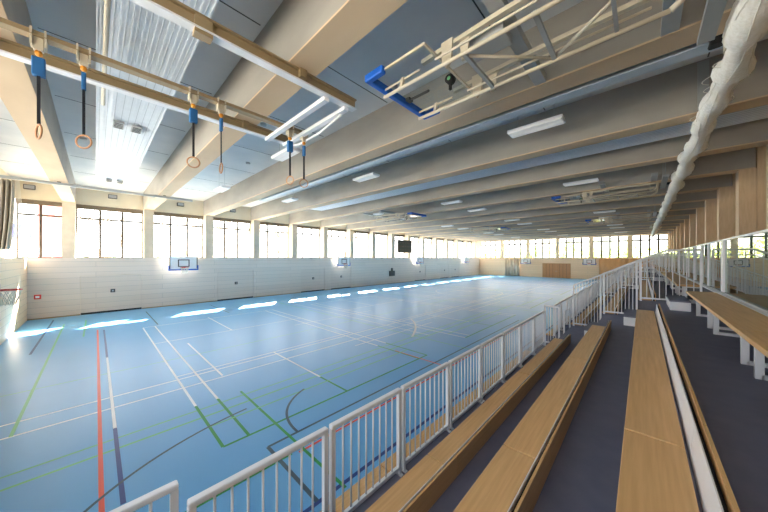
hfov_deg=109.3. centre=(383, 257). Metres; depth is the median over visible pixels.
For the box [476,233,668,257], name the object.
wall
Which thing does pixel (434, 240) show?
concrete column
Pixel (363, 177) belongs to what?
diffuser
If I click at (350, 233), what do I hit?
concrete column
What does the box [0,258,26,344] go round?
wall
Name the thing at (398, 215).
frame
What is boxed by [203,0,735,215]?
ceiling beam
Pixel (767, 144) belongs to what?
timber fin
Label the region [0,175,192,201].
track
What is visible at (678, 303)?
step
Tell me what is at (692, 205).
ceiling beam
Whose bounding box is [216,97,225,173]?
ring
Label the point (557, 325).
bench
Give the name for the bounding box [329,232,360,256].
bare tree
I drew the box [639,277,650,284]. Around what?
bench
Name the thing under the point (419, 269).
door
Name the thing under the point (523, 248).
leafy tree
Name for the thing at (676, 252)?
glass balustrade
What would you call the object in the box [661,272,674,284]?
bench
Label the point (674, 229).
timber fin
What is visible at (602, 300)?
bench
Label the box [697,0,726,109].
winch
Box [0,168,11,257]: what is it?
wall
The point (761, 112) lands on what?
heater
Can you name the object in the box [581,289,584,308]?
guard railing
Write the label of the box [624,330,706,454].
bench
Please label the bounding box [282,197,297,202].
ceiling lamp
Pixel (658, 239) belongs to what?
window
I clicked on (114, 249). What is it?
bare tree
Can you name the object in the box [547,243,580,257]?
leafy tree
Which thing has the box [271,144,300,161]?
ceiling lamp
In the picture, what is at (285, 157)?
diffuser
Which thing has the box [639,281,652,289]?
bench
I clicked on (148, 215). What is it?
concrete column
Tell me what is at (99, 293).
door
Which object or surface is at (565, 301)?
guard railing
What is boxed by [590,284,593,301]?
guard railing
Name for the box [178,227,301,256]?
house
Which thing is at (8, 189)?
stage curtain
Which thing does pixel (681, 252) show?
glass balustrade
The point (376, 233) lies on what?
window
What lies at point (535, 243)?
window
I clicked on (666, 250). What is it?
stair railing
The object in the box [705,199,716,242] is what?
timber fin
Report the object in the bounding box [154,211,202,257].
window
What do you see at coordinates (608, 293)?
bench
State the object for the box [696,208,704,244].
timber fin
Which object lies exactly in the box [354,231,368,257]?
window
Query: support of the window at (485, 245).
in the wall at (478, 244)
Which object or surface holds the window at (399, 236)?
in the wall at (57, 280)
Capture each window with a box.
[16,198,61,257]
[76,204,142,257]
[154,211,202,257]
[213,217,250,257]
[260,222,288,257]
[297,225,319,257]
[328,228,346,257]
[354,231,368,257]
[376,233,387,257]
[394,234,404,257]
[411,236,418,257]
[425,237,431,257]
[481,241,500,257]
[504,240,525,257]
[529,239,555,257]
[559,237,588,257]
[593,236,627,257]
[632,234,667,257]
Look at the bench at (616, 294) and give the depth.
10.93 m
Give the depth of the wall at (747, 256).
8.73 m
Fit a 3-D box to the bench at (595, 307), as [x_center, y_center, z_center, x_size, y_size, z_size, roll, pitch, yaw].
[7.005,1.998,9.528,0.354,0.205,2.862,0,0,43]
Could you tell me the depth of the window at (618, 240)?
39.44 m
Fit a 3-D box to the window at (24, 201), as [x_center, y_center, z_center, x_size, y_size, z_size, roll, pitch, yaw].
[-18.622,-1.550,14.788,0.200,3.100,1.580,0,0,43]
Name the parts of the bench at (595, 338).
seat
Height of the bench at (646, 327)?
0.205 m
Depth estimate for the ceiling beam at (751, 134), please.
10.14 m
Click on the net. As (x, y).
(746, 24)
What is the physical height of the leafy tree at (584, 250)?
6.067 m
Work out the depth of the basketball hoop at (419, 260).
37.62 m
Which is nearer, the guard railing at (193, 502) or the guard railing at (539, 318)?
the guard railing at (193, 502)
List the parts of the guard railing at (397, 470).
post, handrail, rail, post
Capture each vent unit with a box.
[106,179,122,183]
[113,120,142,133]
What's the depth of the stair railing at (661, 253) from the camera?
13.80 m
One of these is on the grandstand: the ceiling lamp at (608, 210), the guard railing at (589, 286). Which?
the guard railing at (589, 286)
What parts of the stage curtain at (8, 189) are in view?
cord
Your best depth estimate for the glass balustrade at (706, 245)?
6.66 m
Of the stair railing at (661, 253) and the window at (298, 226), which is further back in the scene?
the window at (298, 226)
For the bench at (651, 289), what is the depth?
8.14 m
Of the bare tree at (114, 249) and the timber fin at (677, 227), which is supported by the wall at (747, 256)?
the timber fin at (677, 227)
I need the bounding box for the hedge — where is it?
[12,248,226,257]
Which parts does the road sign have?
post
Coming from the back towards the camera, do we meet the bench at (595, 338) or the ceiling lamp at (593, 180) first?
the ceiling lamp at (593, 180)
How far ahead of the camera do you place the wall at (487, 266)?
45.71 m
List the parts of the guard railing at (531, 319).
post, handrail, rail, post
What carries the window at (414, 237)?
in the wall at (57, 280)
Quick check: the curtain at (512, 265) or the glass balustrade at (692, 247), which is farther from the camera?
the curtain at (512, 265)
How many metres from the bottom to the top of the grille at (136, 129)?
0.055 m
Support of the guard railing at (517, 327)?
on the grandstand
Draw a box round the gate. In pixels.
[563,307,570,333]
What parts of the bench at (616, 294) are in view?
seat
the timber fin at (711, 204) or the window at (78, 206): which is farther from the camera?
the window at (78, 206)
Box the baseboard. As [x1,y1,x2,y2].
[27,274,478,320]
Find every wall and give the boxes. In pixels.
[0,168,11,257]
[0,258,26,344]
[27,258,478,318]
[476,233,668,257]
[479,258,652,279]
[599,259,652,278]
[727,232,767,283]
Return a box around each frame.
[363,210,426,222]
[365,0,684,119]
[470,226,510,232]
[551,172,658,205]
[585,210,651,224]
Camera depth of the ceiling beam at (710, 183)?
16.94 m
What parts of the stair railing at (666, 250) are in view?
post, post, post, post, handrail, post, rail, post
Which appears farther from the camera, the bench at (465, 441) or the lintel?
the lintel
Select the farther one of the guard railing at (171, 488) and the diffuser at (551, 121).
the diffuser at (551, 121)
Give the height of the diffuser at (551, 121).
0.012 m
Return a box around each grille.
[113,120,124,129]
[131,125,142,133]
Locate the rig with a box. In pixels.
[0,0,356,146]
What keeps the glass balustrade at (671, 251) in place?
on the grandstand
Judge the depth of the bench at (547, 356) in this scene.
5.53 m
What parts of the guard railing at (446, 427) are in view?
post, handrail, rail, post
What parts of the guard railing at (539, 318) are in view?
post, post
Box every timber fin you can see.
[669,233,670,251]
[671,231,673,248]
[674,229,675,248]
[676,226,679,248]
[680,223,683,248]
[684,219,688,247]
[689,214,695,246]
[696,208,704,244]
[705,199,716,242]
[717,173,735,240]
[736,146,765,235]
[766,144,767,228]
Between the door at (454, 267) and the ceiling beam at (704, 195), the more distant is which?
the door at (454, 267)
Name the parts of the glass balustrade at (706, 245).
pane, post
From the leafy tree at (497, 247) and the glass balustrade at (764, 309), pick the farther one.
the leafy tree at (497, 247)
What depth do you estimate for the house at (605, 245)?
68.05 m
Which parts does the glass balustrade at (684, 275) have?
pane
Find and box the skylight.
[96,0,218,182]
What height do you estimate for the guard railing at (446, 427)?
1.020 m
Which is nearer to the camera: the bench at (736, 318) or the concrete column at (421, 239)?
the bench at (736, 318)
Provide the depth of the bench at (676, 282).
7.27 m
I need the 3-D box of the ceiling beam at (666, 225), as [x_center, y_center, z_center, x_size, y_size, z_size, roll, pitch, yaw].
[19.460,-3.650,35.844,26.690,1.100,0.480,0,0,43]
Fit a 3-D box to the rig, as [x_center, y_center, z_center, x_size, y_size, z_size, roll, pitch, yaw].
[-3.687,-2.928,3.902,2.680,0.345,6.400,0,0,43]
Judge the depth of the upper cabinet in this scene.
34.14 m
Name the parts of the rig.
joint plate, handle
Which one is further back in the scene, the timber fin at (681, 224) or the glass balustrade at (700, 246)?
the timber fin at (681, 224)
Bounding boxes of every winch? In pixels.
[660,162,670,189]
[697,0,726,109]
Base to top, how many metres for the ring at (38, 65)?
1.434 m
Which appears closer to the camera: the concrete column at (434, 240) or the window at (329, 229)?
the window at (329, 229)
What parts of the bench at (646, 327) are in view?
seat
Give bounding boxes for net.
[650,0,767,236]
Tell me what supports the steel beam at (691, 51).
hanging from the ceiling
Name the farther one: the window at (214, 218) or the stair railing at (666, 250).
the window at (214, 218)
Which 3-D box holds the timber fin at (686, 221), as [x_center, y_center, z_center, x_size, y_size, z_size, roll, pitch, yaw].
[24.610,-2.485,21.690,0.970,3.430,0.440,0,0,43]
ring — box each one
[29,25,47,139]
[75,43,92,148]
[186,86,199,167]
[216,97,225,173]
[286,126,293,184]
[299,129,307,187]
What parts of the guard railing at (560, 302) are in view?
post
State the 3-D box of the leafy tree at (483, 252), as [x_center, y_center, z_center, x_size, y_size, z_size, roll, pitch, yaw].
[25.548,-0.071,72.201,6.414,7.176,6.482,0,0,43]
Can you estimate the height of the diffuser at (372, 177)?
0.012 m
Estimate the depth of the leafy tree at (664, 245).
44.64 m
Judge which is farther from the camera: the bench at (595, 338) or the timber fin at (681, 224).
the timber fin at (681, 224)
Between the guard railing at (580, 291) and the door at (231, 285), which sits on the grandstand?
the guard railing at (580, 291)
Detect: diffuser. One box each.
[272,150,293,159]
[278,151,299,161]
[353,175,375,180]
[357,176,378,181]
[508,118,561,135]
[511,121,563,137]
[564,180,596,185]
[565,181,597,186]
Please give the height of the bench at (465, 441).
0.205 m
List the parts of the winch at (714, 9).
mounting plate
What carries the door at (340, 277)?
in the wall at (57, 280)
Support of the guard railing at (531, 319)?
on the grandstand
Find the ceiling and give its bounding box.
[0,0,767,206]
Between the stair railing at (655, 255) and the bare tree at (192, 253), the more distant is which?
the bare tree at (192, 253)
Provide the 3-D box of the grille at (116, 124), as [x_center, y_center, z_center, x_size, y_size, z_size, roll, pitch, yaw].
[-6.704,-3.357,6.882,0.440,0.055,0.200,0,0,43]
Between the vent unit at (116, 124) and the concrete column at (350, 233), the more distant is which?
the concrete column at (350, 233)
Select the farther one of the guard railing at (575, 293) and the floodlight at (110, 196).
the floodlight at (110, 196)
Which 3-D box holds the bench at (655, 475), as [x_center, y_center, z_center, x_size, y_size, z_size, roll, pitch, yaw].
[0.723,1.058,0.630,0.354,0.205,2.862,0,0,43]
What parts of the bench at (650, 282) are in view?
seat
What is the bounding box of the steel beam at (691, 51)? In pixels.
[259,42,722,201]
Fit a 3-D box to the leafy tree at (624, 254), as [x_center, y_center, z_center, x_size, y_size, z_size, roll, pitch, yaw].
[45.168,0.229,50.807,5.671,6.577,5.678,0,0,43]
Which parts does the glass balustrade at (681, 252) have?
pane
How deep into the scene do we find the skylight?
4.86 m
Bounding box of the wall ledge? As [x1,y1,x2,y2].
[658,265,767,316]
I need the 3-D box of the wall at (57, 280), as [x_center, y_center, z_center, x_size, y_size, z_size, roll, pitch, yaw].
[0.010,1.600,33.434,0.250,3.200,53.420,0,0,43]
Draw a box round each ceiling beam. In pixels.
[0,0,75,202]
[143,0,407,209]
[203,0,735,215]
[251,39,767,220]
[289,118,767,223]
[320,147,755,226]
[347,174,731,229]
[369,190,716,231]
[388,201,704,233]
[405,209,695,234]
[419,215,688,236]
[432,220,683,237]
[444,224,679,238]
[454,227,675,239]
[463,229,673,240]
[472,232,670,241]
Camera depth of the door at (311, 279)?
26.05 m
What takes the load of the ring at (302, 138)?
hanging from the rig
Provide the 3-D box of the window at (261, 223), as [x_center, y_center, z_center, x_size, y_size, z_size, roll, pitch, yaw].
[-9.806,-1.550,24.103,0.200,3.100,2.890,0,0,43]
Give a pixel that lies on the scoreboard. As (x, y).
(403, 246)
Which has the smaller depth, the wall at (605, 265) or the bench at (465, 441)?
the bench at (465, 441)
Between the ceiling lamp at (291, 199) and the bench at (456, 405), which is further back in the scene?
the ceiling lamp at (291, 199)
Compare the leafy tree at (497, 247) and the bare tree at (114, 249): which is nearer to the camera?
the bare tree at (114, 249)
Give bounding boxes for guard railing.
[109,480,178,511]
[187,426,328,511]
[329,388,402,511]
[401,362,450,472]
[448,345,482,429]
[480,333,504,401]
[502,324,521,381]
[519,316,534,366]
[534,310,545,354]
[553,301,561,335]
[561,298,568,329]
[568,295,572,321]
[575,293,577,315]
[577,291,581,315]
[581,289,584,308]
[586,287,587,306]
[589,286,590,303]
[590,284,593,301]
[598,281,599,295]
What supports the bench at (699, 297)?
on the grandstand
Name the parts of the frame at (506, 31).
board rail, board rail, hinge plate, hinge plate, pivot arm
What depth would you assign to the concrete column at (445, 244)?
44.52 m
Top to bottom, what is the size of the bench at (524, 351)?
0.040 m
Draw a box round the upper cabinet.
[389,268,394,275]
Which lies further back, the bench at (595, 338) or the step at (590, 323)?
the step at (590, 323)
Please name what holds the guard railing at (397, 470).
on the grandstand
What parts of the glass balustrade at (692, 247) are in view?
pane, post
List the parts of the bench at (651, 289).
seat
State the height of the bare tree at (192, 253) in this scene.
9.425 m
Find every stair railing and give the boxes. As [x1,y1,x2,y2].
[573,249,702,325]
[602,253,671,295]
[608,254,669,292]
[616,255,660,282]
[630,256,649,275]
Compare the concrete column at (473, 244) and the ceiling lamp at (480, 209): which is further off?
the concrete column at (473, 244)
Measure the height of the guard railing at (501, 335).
1.020 m
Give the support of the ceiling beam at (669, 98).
attached to the ceiling
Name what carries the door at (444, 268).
in the wall at (57, 280)
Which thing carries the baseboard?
attached to the wall at (57, 280)
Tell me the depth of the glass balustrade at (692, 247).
8.51 m
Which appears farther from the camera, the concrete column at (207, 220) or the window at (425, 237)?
the window at (425, 237)
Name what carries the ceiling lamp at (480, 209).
hanging from the ceiling
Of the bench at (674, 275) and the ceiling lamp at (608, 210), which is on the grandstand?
the bench at (674, 275)
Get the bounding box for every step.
[584,321,597,334]
[623,309,636,326]
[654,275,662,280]
[666,295,690,311]
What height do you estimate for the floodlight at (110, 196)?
0.240 m
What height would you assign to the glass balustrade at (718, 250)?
1.060 m
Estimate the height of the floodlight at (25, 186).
0.240 m
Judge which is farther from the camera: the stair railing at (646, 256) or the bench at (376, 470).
the stair railing at (646, 256)
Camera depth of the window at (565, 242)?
42.49 m
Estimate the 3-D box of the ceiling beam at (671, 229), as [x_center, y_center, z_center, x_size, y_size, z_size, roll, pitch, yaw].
[24.093,-3.650,40.739,26.690,1.100,0.480,0,0,43]
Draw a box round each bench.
[320,465,388,511]
[365,455,457,511]
[381,386,487,471]
[428,368,538,475]
[453,443,549,511]
[483,351,528,387]
[504,351,595,469]
[518,334,570,378]
[546,325,557,335]
[569,320,610,362]
[571,307,595,325]
[586,300,602,311]
[595,293,608,301]
[602,297,622,314]
[610,291,624,300]
[616,287,627,293]
[616,425,739,511]
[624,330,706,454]
[634,304,669,342]
[638,286,655,300]
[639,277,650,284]
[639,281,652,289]
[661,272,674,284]
[663,274,681,289]
[667,276,687,294]
[671,280,699,303]
[686,291,743,336]
[702,303,767,380]
[738,330,767,357]
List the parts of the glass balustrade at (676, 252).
pane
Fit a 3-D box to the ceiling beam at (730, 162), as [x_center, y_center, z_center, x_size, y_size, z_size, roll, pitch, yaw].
[3.245,-3.650,18.711,26.690,1.100,0.480,0,0,43]
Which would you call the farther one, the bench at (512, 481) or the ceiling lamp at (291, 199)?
the ceiling lamp at (291, 199)
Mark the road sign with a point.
(25, 230)
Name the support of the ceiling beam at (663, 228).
attached to the ceiling
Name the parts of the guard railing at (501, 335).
post, handrail, rail, post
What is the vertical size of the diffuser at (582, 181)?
0.012 m
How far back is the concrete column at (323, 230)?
27.29 m
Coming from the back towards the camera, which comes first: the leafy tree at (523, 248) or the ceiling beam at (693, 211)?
the leafy tree at (523, 248)
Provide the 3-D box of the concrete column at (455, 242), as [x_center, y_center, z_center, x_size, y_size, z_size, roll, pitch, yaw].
[12.411,-1.550,47.156,0.900,3.100,0.480,0,0,43]
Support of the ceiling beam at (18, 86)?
attached to the ceiling
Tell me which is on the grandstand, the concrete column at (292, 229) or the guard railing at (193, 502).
the guard railing at (193, 502)
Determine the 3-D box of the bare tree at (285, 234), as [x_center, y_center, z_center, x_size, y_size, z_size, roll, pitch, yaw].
[-17.010,-1.179,42.106,8.151,9.450,7.988,0,0,7]
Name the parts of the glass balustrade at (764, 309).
rail, rail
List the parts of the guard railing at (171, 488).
post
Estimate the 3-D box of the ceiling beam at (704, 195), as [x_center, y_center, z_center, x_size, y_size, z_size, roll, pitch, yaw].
[7.878,-3.650,23.606,26.690,1.100,0.480,0,0,43]
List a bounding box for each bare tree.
[42,209,141,256]
[154,216,236,256]
[213,221,265,256]
[242,226,286,256]
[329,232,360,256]
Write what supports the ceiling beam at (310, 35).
attached to the ceiling
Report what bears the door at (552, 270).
in the wall at (487, 266)
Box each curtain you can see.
[0,178,22,249]
[505,258,519,275]
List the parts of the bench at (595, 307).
seat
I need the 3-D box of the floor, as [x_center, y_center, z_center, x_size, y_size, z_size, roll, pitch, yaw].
[9.597,3.349,24.361,26.750,0.302,54.220,0,0,43]
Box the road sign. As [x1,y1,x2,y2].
[12,222,31,255]
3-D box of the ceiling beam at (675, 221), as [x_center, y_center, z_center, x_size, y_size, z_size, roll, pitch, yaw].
[17.144,-3.650,33.397,26.690,1.100,0.480,0,0,43]
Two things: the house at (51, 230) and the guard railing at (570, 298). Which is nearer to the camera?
the guard railing at (570, 298)
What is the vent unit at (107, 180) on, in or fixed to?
attached to the skylight
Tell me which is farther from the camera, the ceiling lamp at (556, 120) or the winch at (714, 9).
the ceiling lamp at (556, 120)
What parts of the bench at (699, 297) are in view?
leg frame, seat, leg frame, leg frame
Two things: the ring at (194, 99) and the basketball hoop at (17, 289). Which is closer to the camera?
the ring at (194, 99)
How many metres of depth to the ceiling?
6.49 m
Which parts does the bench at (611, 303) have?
seat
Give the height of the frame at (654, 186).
0.580 m
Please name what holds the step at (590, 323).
on the grandstand
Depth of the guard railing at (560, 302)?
9.29 m
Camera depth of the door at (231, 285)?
21.06 m
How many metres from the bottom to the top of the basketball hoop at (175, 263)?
1.112 m
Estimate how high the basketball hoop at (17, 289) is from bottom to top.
1.112 m
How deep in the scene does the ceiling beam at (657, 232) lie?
40.71 m
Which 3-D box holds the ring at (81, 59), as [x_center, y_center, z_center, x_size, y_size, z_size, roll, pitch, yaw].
[-4.288,-2.278,3.893,0.131,1.444,0.173,0,0,43]
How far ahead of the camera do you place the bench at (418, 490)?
2.40 m
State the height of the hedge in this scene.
4.136 m
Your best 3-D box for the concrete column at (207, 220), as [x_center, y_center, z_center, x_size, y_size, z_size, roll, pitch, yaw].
[-13.070,-1.550,20.232,0.900,3.100,0.480,0,0,43]
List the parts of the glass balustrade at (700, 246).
pane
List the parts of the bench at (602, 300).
seat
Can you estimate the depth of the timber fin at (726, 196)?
11.93 m
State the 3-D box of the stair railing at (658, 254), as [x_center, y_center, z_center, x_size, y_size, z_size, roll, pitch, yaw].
[14.190,0.939,15.347,2.635,2.323,0.088,0,0,43]
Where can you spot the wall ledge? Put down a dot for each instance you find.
(706, 287)
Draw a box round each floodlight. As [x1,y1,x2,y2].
[23,184,35,189]
[108,194,116,198]
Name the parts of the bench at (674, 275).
seat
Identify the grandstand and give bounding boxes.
[352,264,767,511]
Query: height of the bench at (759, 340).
0.480 m
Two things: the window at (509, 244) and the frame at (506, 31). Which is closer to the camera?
the frame at (506, 31)
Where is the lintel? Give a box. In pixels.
[10,179,471,241]
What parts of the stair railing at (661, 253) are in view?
handrail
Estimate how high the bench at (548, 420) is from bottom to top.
0.205 m
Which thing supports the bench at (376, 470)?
on the grandstand
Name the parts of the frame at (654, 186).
hinge plate, pivot arm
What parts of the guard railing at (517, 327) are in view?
post, handrail, rail, post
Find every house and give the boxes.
[37,205,61,256]
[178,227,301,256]
[541,237,626,257]
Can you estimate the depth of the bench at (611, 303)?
8.76 m
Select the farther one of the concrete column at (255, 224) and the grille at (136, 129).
the concrete column at (255, 224)
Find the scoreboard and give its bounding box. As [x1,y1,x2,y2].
[397,240,411,252]
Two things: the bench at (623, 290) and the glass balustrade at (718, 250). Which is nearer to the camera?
the glass balustrade at (718, 250)
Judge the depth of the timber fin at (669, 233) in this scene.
34.09 m
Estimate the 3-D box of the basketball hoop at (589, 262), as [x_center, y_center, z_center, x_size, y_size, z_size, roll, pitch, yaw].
[30.560,0.656,40.582,1.660,1.112,1.039,0,0,43]
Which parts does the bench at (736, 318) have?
seat, leg frame, leg frame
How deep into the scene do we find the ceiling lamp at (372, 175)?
10.70 m
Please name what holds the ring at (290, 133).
hanging from the rig
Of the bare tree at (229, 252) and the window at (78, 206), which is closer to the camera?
the window at (78, 206)
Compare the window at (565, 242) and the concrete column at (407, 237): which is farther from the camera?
the window at (565, 242)
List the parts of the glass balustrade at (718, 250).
pane, post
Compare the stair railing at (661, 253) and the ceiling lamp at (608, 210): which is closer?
the stair railing at (661, 253)
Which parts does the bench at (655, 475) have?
seat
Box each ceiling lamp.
[213,166,230,192]
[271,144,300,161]
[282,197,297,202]
[352,172,379,181]
[441,199,462,204]
[467,208,486,211]
[507,114,565,137]
[563,178,598,186]
[593,210,615,213]
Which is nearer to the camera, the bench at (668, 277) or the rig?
the rig
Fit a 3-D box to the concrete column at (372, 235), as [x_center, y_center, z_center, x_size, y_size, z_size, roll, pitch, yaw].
[-1.488,-1.550,32.470,0.900,3.100,0.480,0,0,43]
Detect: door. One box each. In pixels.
[81,274,141,314]
[217,271,252,300]
[301,268,324,292]
[331,267,350,289]
[415,265,424,280]
[440,264,448,277]
[451,264,458,276]
[542,263,570,277]
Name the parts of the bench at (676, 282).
seat, leg frame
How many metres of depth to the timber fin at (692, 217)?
19.33 m
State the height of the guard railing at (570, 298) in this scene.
1.020 m
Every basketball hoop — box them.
[0,288,22,305]
[168,257,197,273]
[337,257,349,267]
[415,257,422,264]
[520,259,530,264]
[582,259,595,265]
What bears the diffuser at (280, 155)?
attached to the ceiling lamp at (282, 155)
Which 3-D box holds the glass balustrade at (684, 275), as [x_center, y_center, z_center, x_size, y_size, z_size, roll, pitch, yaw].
[10.768,0.170,9.704,0.060,1.060,1.500,0,0,43]
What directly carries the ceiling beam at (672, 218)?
attached to the ceiling
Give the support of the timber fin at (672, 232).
on the wall at (747, 256)
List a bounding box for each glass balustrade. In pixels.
[671,251,674,271]
[674,251,678,273]
[678,251,683,275]
[683,247,688,277]
[688,246,695,279]
[694,244,702,282]
[702,243,708,285]
[707,239,727,292]
[723,229,767,312]
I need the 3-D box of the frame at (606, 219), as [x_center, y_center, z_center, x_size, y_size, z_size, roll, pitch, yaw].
[17.676,-2.950,20.653,3.723,0.580,3.300,0,0,43]
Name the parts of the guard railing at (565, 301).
post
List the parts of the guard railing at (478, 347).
post, handrail, rail, post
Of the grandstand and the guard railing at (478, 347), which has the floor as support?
the grandstand
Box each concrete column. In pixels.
[62,201,75,257]
[143,209,153,257]
[203,215,212,257]
[250,220,259,257]
[288,224,296,257]
[320,227,327,257]
[346,229,353,257]
[368,232,375,257]
[387,233,393,257]
[404,235,410,257]
[419,237,424,257]
[432,238,437,257]
[442,239,448,257]
[453,240,458,257]
[463,241,467,257]
[470,242,475,257]
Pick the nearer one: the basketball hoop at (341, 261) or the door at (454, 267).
the basketball hoop at (341, 261)
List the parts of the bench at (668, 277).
seat, leg frame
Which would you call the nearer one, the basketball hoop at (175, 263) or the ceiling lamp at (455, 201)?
the ceiling lamp at (455, 201)
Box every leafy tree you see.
[469,246,492,257]
[491,245,515,257]
[516,244,541,257]
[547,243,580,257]
[575,245,607,257]
[608,242,646,257]
[642,244,666,257]
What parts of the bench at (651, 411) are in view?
seat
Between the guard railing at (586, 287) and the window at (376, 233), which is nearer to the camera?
the guard railing at (586, 287)
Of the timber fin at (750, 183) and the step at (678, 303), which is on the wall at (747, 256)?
the timber fin at (750, 183)
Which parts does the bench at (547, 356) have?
seat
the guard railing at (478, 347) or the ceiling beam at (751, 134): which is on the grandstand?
the guard railing at (478, 347)
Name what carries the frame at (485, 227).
hanging from the ceiling beam at (693, 211)
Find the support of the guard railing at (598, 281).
on the grandstand
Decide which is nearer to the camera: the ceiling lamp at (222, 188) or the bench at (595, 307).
the bench at (595, 307)
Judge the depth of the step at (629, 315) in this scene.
6.59 m
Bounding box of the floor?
[0,275,599,511]

